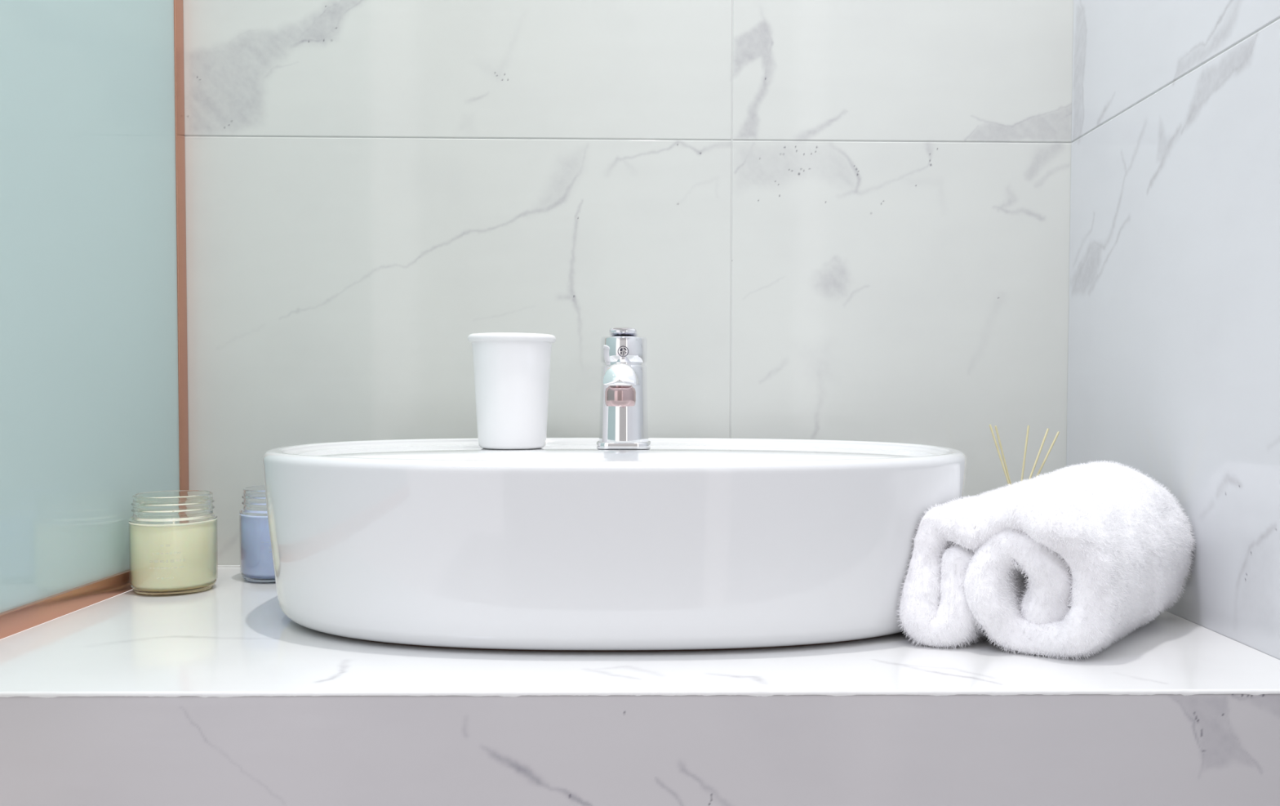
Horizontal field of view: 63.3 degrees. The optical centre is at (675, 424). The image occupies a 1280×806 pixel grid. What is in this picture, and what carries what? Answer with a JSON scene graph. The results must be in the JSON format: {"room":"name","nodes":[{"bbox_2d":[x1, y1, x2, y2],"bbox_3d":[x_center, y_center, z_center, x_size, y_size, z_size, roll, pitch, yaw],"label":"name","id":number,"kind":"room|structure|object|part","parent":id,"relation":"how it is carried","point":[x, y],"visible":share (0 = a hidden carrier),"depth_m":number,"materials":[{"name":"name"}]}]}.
{"room":"bathroom","nodes":[
{"label":"bathroom","id":0,"kind":"room"},
{"bbox_2d":[182,0,1073,564],"bbox_3d":[-0.059,-0.596,1.069,0.965,1.800,0.001,0,2,-1],"label":"wall","id":1,"kind":"structure","parent":0,"point":[828,220],"depth_m":1.08,"materials":[{"name":"stone"}]},
{"bbox_2d":[0,564,1279,805],"bbox_3d":[-0.042,0.306,0.870,0.917,0.302,0.454,0,2,-1],"label":"countertop","id":2,"kind":"structure","parent":1,"relation":"attached to","point":[215,695],"depth_m":0.64,"materials":[{"name":"stone"}]},
{"bbox_2d":[0,0,189,639],"bbox_3d":[-0.502,-0.590,0.706,0.013,1.500,0.707,0,2,-1],"label":"glass screen","id":3,"kind":"object","parent":2,"relation":"on","point":[94,417],"visible":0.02,"depth_m":0.89,"materials":[{"name":"teal glass"}]},
{"bbox_2d":[128,489,217,595],"bbox_3d":[-0.464,0.108,0.958,0.074,0.089,0.074,0,2,-1],"label":"candle jar","id":4,"kind":"object","parent":2,"relation":"on","point":[173,533],"visible":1,"depth_m":0.93,"materials":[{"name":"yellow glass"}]},
{"bbox_2d":[239,484,275,582],"bbox_3d":[-0.390,0.106,1.021,0.074,0.089,0.074,0,2,-1],"label":"candle jar","id":5,"kind":"object","parent":2,"relation":"on","point":[256,558],"visible":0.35,"depth_m":0.99,"materials":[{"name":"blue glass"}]},
{"bbox_2d":[262,437,967,651],"bbox_3d":[-0.048,0.088,0.891,0.580,0.137,0.375,0,2,-1],"label":"basin","id":6,"kind":"object","parent":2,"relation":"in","point":[565,544],"visible":0.91,"depth_m":0.72,"materials":[{"name":"white ceramic"}]},
{"bbox_2d":[467,332,555,448],"bbox_3d":[-0.153,-0.031,0.972,0.082,0.106,0.082,0,2,-1],"label":"tumbler","id":7,"kind":"object","parent":6,"relation":"on","point":[512,370],"visible":1,"depth_m":0.94,"materials":[{"name":"white ceramic"}]},
{"bbox_2d":[596,328,650,448],"bbox_3d":[-0.048,-0.032,0.931,0.051,0.111,0.138,0,2,-1],"label":"mixer tap","id":8,"kind":"object","parent":6,"relation":"on","point":[624,404],"visible":1,"depth_m":0.96,"materials":[{"name":"silver metal"}]},
{"bbox_3d":[-0.048,-0.044,0.914,0.032,0.021,0.104,0,2,-1],"label":"spout","id":9,"kind":"part","parent":8,"relation":"part of","materials":[{"name":"silver metal"}]},
{"bbox_3d":[-0.049,0.019,0.978,0.051,0.006,0.046,0,2,-1],"label":"plate","id":10,"kind":"part","parent":8,"relation":"part of","materials":[{"name":"silver metal"}]},
{"bbox_3d":[-0.048,-0.085,0.963,0.029,0.006,0.056,0,2,-1],"label":"lever","id":11,"kind":"part","parent":8,"relation":"part of","materials":[{"name":"silver metal"}]},
{"bbox_2d":[895,459,1196,660],"bbox_3d":[0.293,0.097,0.799,0.139,0.126,0.242,2,3,43],"label":"rolled towel","id":12,"kind":"object","parent":2,"relation":"on","point":[1067,562],"visible":1,"depth_m":0.74,"materials":[{"name":"white fabric"}]},
{"bbox_3d":[0.333,0.114,1.018,0.052,0.076,0.052,0,2,-1],"label":"reed diffuser","id":13,"kind":"object","parent":2,"relation":"on","visible":0},
{"bbox_2d":[989,423,1009,484],"bbox_3d":[0.330,0.071,1.013,0.047,0.142,0.002,1,2,12],"label":"reed","id":14,"kind":"object","parent":13,"relation":"in","point":[990,426],"visible":0.4,"depth_m":1.01,"materials":[{"name":"wood"}]},
{"bbox_2d":[994,425,1011,484],"bbox_3d":[0.332,0.071,1.017,0.042,0.140,0.002,0,2,-12],"label":"reed","id":15,"kind":"object","parent":13,"relation":"in","point":[995,426],"visible":0.4,"depth_m":1.01,"materials":[{"name":"wood"}]},
{"bbox_2d":[1020,425,1029,480],"bbox_3d":[0.339,0.071,1.021,0.016,0.141,0.002,1,2,14],"label":"reed","id":16,"kind":"object","parent":13,"relation":"in","point":[1028,427],"visible":0.4,"depth_m":1.02,"materials":[{"name":"wood"}]},
{"bbox_2d":[1028,427,1048,480],"bbox_3d":[0.341,0.073,1.017,0.052,0.138,0.002,0,2,-5],"label":"reed","id":17,"kind":"object","parent":13,"relation":"in","point":[1047,428],"visible":0.4,"depth_m":1.02,"materials":[{"name":"wood"}]},
{"bbox_2d":[1035,431,1059,478],"bbox_3d":[0.346,0.074,1.023,0.063,0.135,0.002,0,2,6],"label":"reed","id":18,"kind":"object","parent":13,"relation":"in","point":[1058,432],"visible":0.4,"depth_m":1.02,"materials":[{"name":"wood"}]},
{"bbox_2d":[1066,0,1279,659],"bbox_3d":[0.429,-0.196,0.295,0.001,2.546,1.588,0,2,-1],"label":"wall","id":19,"kind":"structure","parent":0,"point":[1174,338],"depth_m":0.84,"materials":[{"name":"stone"}]}
]}

